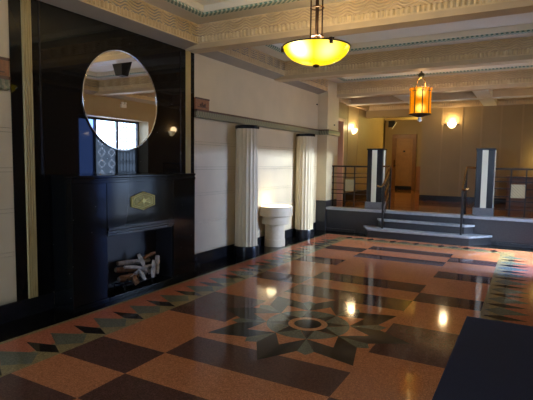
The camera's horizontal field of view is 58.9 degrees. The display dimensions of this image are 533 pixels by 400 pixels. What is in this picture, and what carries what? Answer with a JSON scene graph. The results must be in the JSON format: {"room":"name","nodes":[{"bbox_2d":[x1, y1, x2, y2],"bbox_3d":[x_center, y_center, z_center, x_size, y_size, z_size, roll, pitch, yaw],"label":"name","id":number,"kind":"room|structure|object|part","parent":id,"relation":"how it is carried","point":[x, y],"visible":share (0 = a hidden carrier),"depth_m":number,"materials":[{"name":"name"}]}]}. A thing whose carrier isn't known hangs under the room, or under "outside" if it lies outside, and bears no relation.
{"room":"hotel lobby","nodes":[
{"label":"hotel lobby","id":0,"kind":"room"},
{"bbox_2d":[0,0,384,305],"bbox_3d":[-0.609,-0.865,8.138,0.212,3.800,18.900,3,5,29],"label":"wall","id":1,"kind":"structure","parent":0,"point":[230,89],"depth_m":7.96,"materials":[{"name":"beige paint"}]},
{"bbox_2d":[0,56,9,76],"bbox_3d":[-2.548,-1.249,4.355,0.040,0.178,0.350,3,5,29],"label":"wood block","id":2,"kind":"object","parent":1,"relation":"attached to","point":[4,62],"visible":0.8,"depth_m":4.46,"materials":[{"name":"brown wood"}]},
{"bbox_2d":[0,75,10,89],"bbox_3d":[-3.773,-0.937,2.152,0.070,0.122,5.400,3,5,29],"label":"trim","id":3,"kind":"structure","parent":1,"relation":"attached to","point":[4,80],"depth_m":4.45,"materials":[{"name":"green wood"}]},
{"bbox_2d":[8,0,193,300],"bbox_3d":[-1.774,-0.578,5.837,0.032,3.012,2.850,3,5,29],"label":"wall panel","id":4,"kind":"object","parent":1,"relation":"attached to","point":[52,48],"visible":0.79,"depth_m":5.03,"materials":[{"name":"black stone"}]},
{"bbox_2d":[82,50,156,150],"bbox_3d":[-1.760,-1.210,5.785,0.019,1.212,1.212,3,5,29],"label":"round mirror","id":5,"kind":"object","parent":4,"relation":"attached to","point":[119,99],"visible":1,"depth_m":5.74,"materials":[{"name":"clear glass"}]},
{"bbox_2d":[0,222,315,323],"bbox_3d":[-1.978,1.035,5.639,0.030,0.178,12.970,3,5,29],"label":"baseboard","id":6,"kind":"structure","parent":1,"relation":"attached to","point":[16,310],"depth_m":4.96,"materials":[{"name":"black stone"}]},
{"bbox_2d":[194,97,209,110],"bbox_3d":[-0.980,-1.454,7.163,0.040,0.178,0.344,3,5,29],"label":"wood block","id":7,"kind":"object","parent":1,"relation":"attached to","point":[199,103],"visible":0.94,"depth_m":7.13,"materials":[{"name":"brown wood"}]},
{"bbox_2d":[194,109,318,134],"bbox_3d":[0.075,-1.441,9.045,0.070,0.122,4.650,3,5,29],"label":"trim","id":8,"kind":"structure","parent":1,"relation":"attached to","point":[198,113],"depth_m":8.30,"materials":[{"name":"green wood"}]},
{"bbox_2d":[318,129,340,135],"bbox_3d":[1.498,-1.607,11.337,0.320,0.122,0.780,3,5,29],"label":"trim","id":9,"kind":"structure","parent":1,"relation":"attached to","point":[322,131],"depth_m":11.04,"materials":[{"name":"beige paint"}]},
{"bbox_2d":[337,118,344,201],"bbox_3d":[1.823,-1.051,12.504,0.215,2.215,0.800,3,5,29],"label":"trim","id":10,"kind":"structure","parent":1,"relation":"attached to","point":[341,123],"depth_m":12.71,"materials":[{"name":"beige wood"}]},
{"bbox_2d":[343,191,365,200],"bbox_3d":[3.037,-0.200,14.563,0.030,0.220,3.840,3,5,29],"label":"baseboard","id":11,"kind":"structure","parent":1,"relation":"attached to","point":[349,196],"depth_m":13.51,"materials":[{"name":"black wood"}]},
{"bbox_2d":[185,0,532,53],"bbox_3d":[1.123,-2.264,5.628,5.115,0.480,0.258,3,5,29],"label":"ceiling beam","id":12,"kind":"structure","parent":1,"relation":"attached to","point":[349,17],"depth_m":5.62,"materials":[{"name":"paint"}]},
{"bbox_2d":[274,36,532,81],"bbox_3d":[2.444,-2.438,7.994,5.115,0.480,0.268,3,5,29],"label":"ceiling beam","id":13,"kind":"structure","parent":1,"relation":"attached to","point":[512,50],"depth_m":7.81,"materials":[{"name":"paint"}]},
{"bbox_2d":[337,69,532,98],"bbox_3d":[3.777,-2.612,10.382,5.115,0.480,0.248,3,5,29],"label":"ceiling beam","id":14,"kind":"structure","parent":1,"relation":"attached to","point":[515,79],"depth_m":10.23,"materials":[{"name":"paint"}]},
{"bbox_2d":[0,230,532,399],"bbox_3d":[0.398,1.324,4.287,5.820,0.123,13.190,3,5,29],"label":"floor","id":15,"kind":"structure","parent":0,"point":[328,315],"depth_m":4.58,"materials":[{"name":"orange stone"}]},
{"bbox_2d":[51,173,196,313],"bbox_3d":[-1.622,0.397,5.823,0.347,1.430,2.070,3,5,29],"label":"fireplace","id":16,"kind":"object","parent":15,"relation":"on","point":[100,221],"depth_m":5.43,"materials":[{"name":"black stone"}]},
{"bbox_3d":[-1.627,-0.248,5.779,0.315,0.033,2.050,3,5,29],"label":"moulding","id":17,"kind":"part","parent":16,"relation":"part of","materials":[{"name":"black stone"}]},
{"bbox_2d":[51,173,195,178],"bbox_3d":[-1.626,-0.301,5.774,0.317,0.030,2.052,3,5,29],"label":"mantel shelf","id":18,"kind":"object","parent":16,"relation":"attached to","point":[143,175],"depth_m":5.57,"materials":[{"name":"black stone"}]},
{"bbox_2d":[117,273,138,282],"bbox_3d":[-1.699,0.952,5.804,0.095,0.095,0.282,4,6,35],"label":"log","id":19,"kind":"object","parent":16,"relation":"on","point":[122,278],"visible":0.75,"depth_m":5.73,"materials":[{"name":"brown wood"}]},
{"bbox_2d":[114,267,137,272],"bbox_3d":[-1.710,0.856,5.826,0.083,0.107,0.370,4,6,37],"label":"log","id":20,"kind":"object","parent":19,"relation":"on","point":[118,269],"visible":0.68,"depth_m":5.73,"materials":[{"name":"brown wood"}]},
{"bbox_2d":[116,258,149,264],"bbox_3d":[-1.675,0.779,5.962,0.068,0.095,0.524,4,5,32],"label":"log","id":21,"kind":"object","parent":20,"relation":"on","point":[135,261],"visible":0.85,"depth_m":5.88,"materials":[{"name":"grey wood"}]},
{"bbox_2d":[143,251,155,259],"bbox_3d":[-1.525,0.721,6.126,0.183,0.098,0.056,-3,6,-38],"label":"log","id":22,"kind":"object","parent":21,"relation":"on","point":[150,254],"visible":0.93,"depth_m":6.11,"materials":[{"name":"brown wood"}]},
{"bbox_2d":[134,264,151,274],"bbox_3d":[-1.558,0.878,5.992,0.059,0.084,0.370,3,5,22],"label":"log","id":23,"kind":"object","parent":19,"relation":"on","point":[148,266],"visible":0.66,"depth_m":6.00,"materials":[{"name":"grey wood"}]},
{"bbox_2d":[137,254,145,266],"bbox_3d":[-1.580,0.758,5.959,0.114,0.170,0.059,1,5,9],"label":"log","id":24,"kind":"object","parent":23,"relation":"on","point":[139,256],"visible":1,"depth_m":5.94,"materials":[{"name":"grey wood"}]},
{"bbox_3d":[-1.635,0.988,5.884,0.207,0.141,0.578,3,5,29],"label":"fire grate","id":25,"kind":"part","parent":16,"relation":"part of","materials":[{"name":"black metal"}]},
{"bbox_2d":[130,274,139,284],"bbox_3d":[-1.601,0.972,5.751,0.112,0.134,0.080,0,5,-12],"label":"log","id":26,"kind":"object","parent":16,"relation":"on","point":[135,280],"visible":0.98,"depth_m":5.73,"materials":[{"name":"brown wood"}]},
{"bbox_3d":[-1.498,0.327,5.732,0.048,0.097,1.110,3,5,29],"label":"lintel moulding","id":27,"kind":"part","parent":16,"relation":"part of","materials":[{"name":"black stone"}]},
{"bbox_2d":[139,270,146,279],"bbox_3d":[-1.541,0.931,5.870,0.103,0.140,0.054,2,5,11],"label":"log","id":28,"kind":"object","parent":16,"relation":"on","point":[141,273],"visible":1,"depth_m":5.85,"materials":[{"name":"grey wood"}]},
{"bbox_2d":[124,265,147,271],"bbox_3d":[-1.606,0.847,5.816,0.309,0.123,0.050,-3,6,-40],"label":"log","id":29,"kind":"object","parent":28,"relation":"on","point":[125,266],"visible":1,"depth_m":5.79,"materials":[{"name":"grey wood"}]},
{"bbox_2d":[139,268,151,275],"bbox_3d":[-1.547,0.930,6.090,0.082,0.085,0.253,4,6,36],"label":"log","id":30,"kind":"object","parent":16,"relation":"on","point":[149,270],"visible":0.41,"depth_m":6.08,"materials":[{"name":"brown wood"}]},
{"bbox_2d":[151,260,154,277],"bbox_3d":[-1.440,0.872,5.998,0.047,0.216,0.130,0,5,-4],"label":"log","id":31,"kind":"object","parent":16,"relation":"on","point":[153,261],"visible":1,"depth_m":5.98,"materials":[{"name":"grey wood"}]},
{"bbox_2d":[155,255,159,273],"bbox_3d":[-1.419,0.838,6.115,0.068,0.233,0.159,1,5,-3],"label":"log","id":32,"kind":"object","parent":16,"relation":"on","point":[157,259],"visible":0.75,"depth_m":6.10,"materials":[{"name":"grey wood"}]},
{"bbox_2d":[233,125,258,256],"bbox_3d":[-0.339,-0.154,8.050,0.444,2.205,0.444,3,5,29],"label":"fluted column","id":33,"kind":"structure","parent":15,"relation":"on","point":[246,167],"depth_m":7.90,"materials":[{"name":"beige stone"}]},
{"bbox_2d":[260,204,292,246],"bbox_3d":[0.233,0.495,9.007,0.507,0.772,0.676,3,5,29],"label":"light","id":34,"kind":"object","parent":15,"relation":"on","point":[275,217],"visible":1,"depth_m":8.86,"materials":[{"name":"stone"}]},
{"bbox_3d":[0.168,0.592,9.050,0.361,0.290,0.384,3,5,29],"label":"stem","id":35,"kind":"part","parent":34,"relation":"part of","materials":[{"name":"stone"}]},
{"bbox_2d":[294,133,314,237],"bbox_3d":[0.821,-0.308,10.158,0.444,2.205,0.444,3,5,29],"label":"fluted column","id":36,"kind":"structure","parent":15,"relation":"on","point":[304,189],"depth_m":10.01,"materials":[{"name":"white paint"}]},
{"bbox_2d":[315,80,338,229],"bbox_3d":[1.389,-1.106,11.466,0.455,3.600,0.725,3,5,29],"label":"wall pier","id":37,"kind":"object","parent":15,"relation":"on","point":[328,102],"visible":0.54,"depth_m":11.18,"materials":[{"name":"beige paint"}]},
{"bbox_2d":[363,218,491,245],"bbox_3d":[3.263,0.660,9.935,2.668,0.375,0.475,3,5,29],"label":"marble steps","id":38,"kind":"structure","parent":15,"relation":"on","point":[421,231],"depth_m":9.81,"materials":[{"name":"grey stone"}]},
{"bbox_2d":[377,165,391,228],"bbox_3d":[2.565,-0.082,10.452,0.194,1.374,0.718,3,5,29],"label":"handrail","id":39,"kind":"object","parent":38,"relation":"on","point":[382,186],"visible":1,"depth_m":10.41,"materials":[{"name":"black metal"}]},
{"bbox_3d":[2.522,0.152,10.240,0.040,0.940,0.040,3,5,29],"label":"newel post","id":40,"kind":"part","parent":39,"relation":"part of","materials":[{"name":"black metal"}]},
{"bbox_3d":[2.571,-0.526,10.416,0.194,0.483,0.718,3,5,29],"label":"rail","id":41,"kind":"part","parent":39,"relation":"part of","materials":[{"name":"gold metal"}]},
{"bbox_3d":[2.799,-0.263,10.695,0.036,0.960,0.036,3,5,29],"label":"post","id":42,"kind":"part","parent":39,"relation":"part of","materials":[{"name":"black metal"}]},
{"bbox_2d":[459,166,475,234],"bbox_3d":[4.098,0.006,9.603,0.204,1.374,0.718,3,5,29],"label":"handrail","id":43,"kind":"object","parent":38,"relation":"on","point":[464,185],"visible":0.95,"depth_m":9.61,"materials":[{"name":"black metal"}]},
{"bbox_3d":[3.916,0.233,9.468,0.040,0.940,0.040,3,5,29],"label":"newel post","id":44,"kind":"part","parent":43,"relation":"part of","materials":[{"name":"black metal"}]},
{"bbox_3d":[4.192,-0.182,9.924,0.036,0.960,0.036,3,5,29],"label":"post","id":45,"kind":"part","parent":43,"relation":"part of","materials":[{"name":"black metal"}]},
{"bbox_3d":[4.104,-0.438,9.567,0.204,0.483,0.718,3,5,29],"label":"rail","id":46,"kind":"part","parent":43,"relation":"part of","materials":[{"name":"gold metal"}]},
{"bbox_2d":[432,316,532,399],"bbox_3d":[1.574,1.380,2.935,1.050,0.013,4.070,3,5,29],"label":"floor mat","id":47,"kind":"object","parent":15,"relation":"on","point":[489,359],"visible":1,"depth_m":3.76,"materials":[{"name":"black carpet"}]},
{"bbox_2d":[39,0,532,110],"bbox_3d":[1.312,-2.352,5.654,5.820,0.685,17.130,3,5,29],"label":"ceiling","id":48,"kind":"structure","parent":0,"point":[172,22],"depth_m":7.11,"materials":[{"name":"paint"}]},
{"bbox_2d":[281,0,350,67],"bbox_3d":[0.478,-1.806,4.444,0.652,1.100,0.652,3,5,29],"label":"pendant","id":49,"kind":"object","parent":48,"relation":"hanging from","point":[316,51],"visible":1,"depth_m":4.31,"materials":[{"name":"yellow glass"}]},
{"bbox_3d":[0.419,-1.882,4.420,0.013,0.848,0.015,3,5,29],"label":"rod","id":50,"kind":"part","parent":49,"relation":"part of","materials":[{"name":"brown metal"}]},
{"bbox_3d":[0.478,-1.809,4.444,0.033,1.055,0.033,1,5,7],"label":"stem","id":51,"kind":"part","parent":49,"relation":"part of","materials":[{"name":"brown metal"}]},
{"bbox_3d":[0.472,-1.367,4.479,0.629,0.163,0.629,3,5,29],"label":"lamp shade","id":52,"kind":"part","parent":49,"relation":"part of","materials":[{"name":"yellow glass"}]},
{"bbox_3d":[0.524,-1.878,4.396,0.013,0.848,0.015,3,5,29],"label":"rod","id":53,"kind":"part","parent":49,"relation":"part of","materials":[{"name":"brown metal"}]},
{"bbox_2d":[409,71,432,121],"bbox_3d":[2.987,-2.106,9.138,0.423,1.190,0.423,-3,6,-39],"label":"lantern","id":54,"kind":"object","parent":48,"relation":"hanging from","point":[420,97],"visible":0.94,"depth_m":9.00,"materials":[{"name":"brown glass"}]},
{"bbox_3d":[2.985,-1.917,9.153,0.421,0.490,0.421,-3,6,-38],"label":"lamp shade","id":55,"kind":"part","parent":54,"relation":"part of","materials":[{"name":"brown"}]},
{"bbox_3d":[2.991,-2.415,9.113,0.124,0.130,0.124,3,5,29],"label":"crown knob","id":56,"kind":"part","parent":54,"relation":"part of","materials":[{"name":"green metal"}]},
{"bbox_2d":[388,121,396,128],"bbox_3d":[4.322,-2.564,16.149,0.300,0.287,0.124,3,5,29],"label":"speaker","id":57,"kind":"object","parent":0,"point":[390,123],"depth_m":16.14,"materials":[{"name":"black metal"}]},
{"bbox_2d":[383,117,421,188],"bbox_3d":[4.762,-1.533,16.699,3.000,3.700,5.370,3,5,29],"label":"wall","id":58,"kind":"structure","parent":0,"point":[404,125],"depth_m":18.96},
{"bbox_2d":[391,134,416,189],"bbox_3d":[5.532,-1.531,19.050,0.970,2.220,0.124,3,5,29],"label":"door","id":59,"kind":"structure","parent":58,"relation":"in","point":[404,146],"depth_m":19.05,"materials":[{"name":"brown wood"}]},
{"bbox_3d":[5.542,-0.496,19.156,0.650,0.140,0.040,3,5,29],"label":"kick plate","id":60,"kind":"part","parent":59,"relation":"part of","materials":[{"name":"black metal"}]},
{"bbox_3d":[5.549,-1.571,19.056,0.490,1.580,0.010,3,5,29],"label":"raised panel","id":61,"kind":"part","parent":59,"relation":"part of","materials":[{"name":"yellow wood"}]},
{"bbox_3d":[5.558,-1.523,19.078,0.650,1.920,0.030,3,5,29],"label":"panel","id":62,"kind":"part","parent":59,"relation":"part of","materials":[{"name":"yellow wood"}]},
{"bbox_2d":[415,166,419,189],"bbox_3d":[6.295,-0.853,18.733,1.620,0.940,0.020,3,5,29],"label":"trim","id":63,"kind":"structure","parent":58,"relation":"attached to","point":[417,179],"depth_m":18.86,"materials":[{"name":"brown wood"}]},
{"bbox_2d":[326,189,532,244],"bbox_3d":[5.179,0.239,14.332,6.200,0.561,9.215,3,5,29],"label":"raised platform","id":64,"kind":"structure","parent":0,"point":[404,204],"depth_m":10.60,"materials":[{"name":"grey stone"}]},
{"bbox_2d":[332,165,366,206],"bbox_3d":[1.972,-0.324,11.201,0.890,0.980,0.040,3,5,29],"label":"railing","id":65,"kind":"object","parent":64,"relation":"on","point":[349,184],"visible":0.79,"depth_m":11.20,"materials":[{"name":"black metal"}]},
{"bbox_3d":[1.609,-0.328,11.403,0.024,0.945,0.024,3,5,29],"label":"post","id":66,"kind":"part","parent":65,"relation":"part of","materials":[{"name":"black metal"}]},
{"bbox_3d":[1.871,-0.313,11.258,0.024,0.945,0.024,3,5,29],"label":"post","id":67,"kind":"part","parent":65,"relation":"part of","materials":[{"name":"black metal"}]},
{"bbox_3d":[1.978,-0.795,11.163,0.890,0.035,0.040,3,5,29],"label":"rail","id":68,"kind":"part","parent":65,"relation":"part of","materials":[{"name":"black metal"}]},
{"bbox_3d":[2.072,-0.301,11.147,0.024,0.945,0.024,3,5,29],"label":"post","id":69,"kind":"part","parent":65,"relation":"part of","materials":[{"name":"black metal"}]},
{"bbox_2d":[365,149,386,209],"bbox_3d":[2.530,-0.490,10.889,0.390,1.375,0.390,3,5,29],"label":"square pillar","id":70,"kind":"structure","parent":64,"relation":"on","point":[376,159],"depth_m":10.73,"materials":[{"name":"grey stone"}]},
{"bbox_2d":[326,228,532,247],"bbox_3d":[3.535,0.813,10.050,4.870,0.060,0.030,3,5,29],"label":"baseboard","id":71,"kind":"structure","parent":64,"relation":"attached to","point":[328,229],"depth_m":9.39,"materials":[{"name":"grey stone"}]},
{"bbox_2d":[472,148,496,215],"bbox_3d":[4.526,-0.374,9.783,0.390,1.375,0.390,3,5,29],"label":"square pillar","id":72,"kind":"structure","parent":64,"relation":"on","point":[485,157],"depth_m":9.63,"materials":[{"name":"grey stone"}]},
{"bbox_2d":[494,168,532,217],"bbox_3d":[5.237,-0.135,9.392,1.275,0.980,0.040,3,5,29],"label":"railing","id":73,"kind":"object","parent":64,"relation":"on","point":[516,191],"visible":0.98,"depth_m":9.49,"materials":[{"name":"black metal"}]},
{"bbox_3d":[4.937,-0.135,9.559,0.024,0.945,0.024,3,5,29],"label":"post","id":74,"kind":"part","parent":73,"relation":"part of","materials":[{"name":"black metal"}]},
{"bbox_3d":[5.243,-0.606,9.354,1.275,0.035,0.040,3,5,29],"label":"rail","id":75,"kind":"part","parent":73,"relation":"part of","materials":[{"name":"black metal"}]},
{"bbox_3d":[5.173,-0.121,9.428,0.024,0.945,0.024,3,5,29],"label":"post","id":76,"kind":"part","parent":73,"relation":"part of","materials":[{"name":"black metal"}]},
{"bbox_2d":[506,176,532,206],"bbox_3d":[6.748,-0.212,11.974,1.219,0.760,0.660,3,5,29],"label":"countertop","id":77,"kind":"structure","parent":64,"relation":"on","point":[529,193],"depth_m":11.85,"materials":[{"name":"brown wood"}]},
{"bbox_3d":[6.268,-0.214,11.912,0.340,0.560,0.015,3,5,29],"label":"panel","id":78,"kind":"part","parent":77,"relation":"part of","materials":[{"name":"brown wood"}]},
{"bbox_3d":[6.609,-0.194,11.723,0.340,0.560,0.015,3,5,29],"label":"panel","id":79,"kind":"part","parent":77,"relation":"part of","materials":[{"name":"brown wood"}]},
{"bbox_2d":[366,104,532,198],"bbox_3d":[5.274,-1.246,13.231,5.120,3.700,0.212,3,5,29],"label":"wall","id":80,"kind":"structure","parent":0,"point":[446,152],"depth_m":12.96,"materials":[{"name":"brown paint"}]},
{"bbox_2d":[444,122,458,127],"bbox_3d":[5.125,-2.068,13.069,0.403,0.150,0.134,3,5,29],"label":"wall sconce","id":81,"kind":"object","parent":80,"relation":"attached to","point":[450,124],"visible":1,"depth_m":13.04,"materials":[{"name":"white glass"}]},
{"bbox_3d":[5.124,-2.068,13.067,0.260,0.150,0.130,3,5,29],"label":"lamp shade","id":82,"kind":"part","parent":81,"relation":"part of","materials":[{"name":"white glass"}]},
{"bbox_2d":[419,195,505,203],"bbox_3d":[5.405,-0.017,13.122,2.260,0.150,0.030,3,5,29],"label":"baseboard","id":83,"kind":"structure","parent":80,"relation":"attached to","point":[421,197],"depth_m":13.25,"materials":[{"name":"black stone"}]}
]}

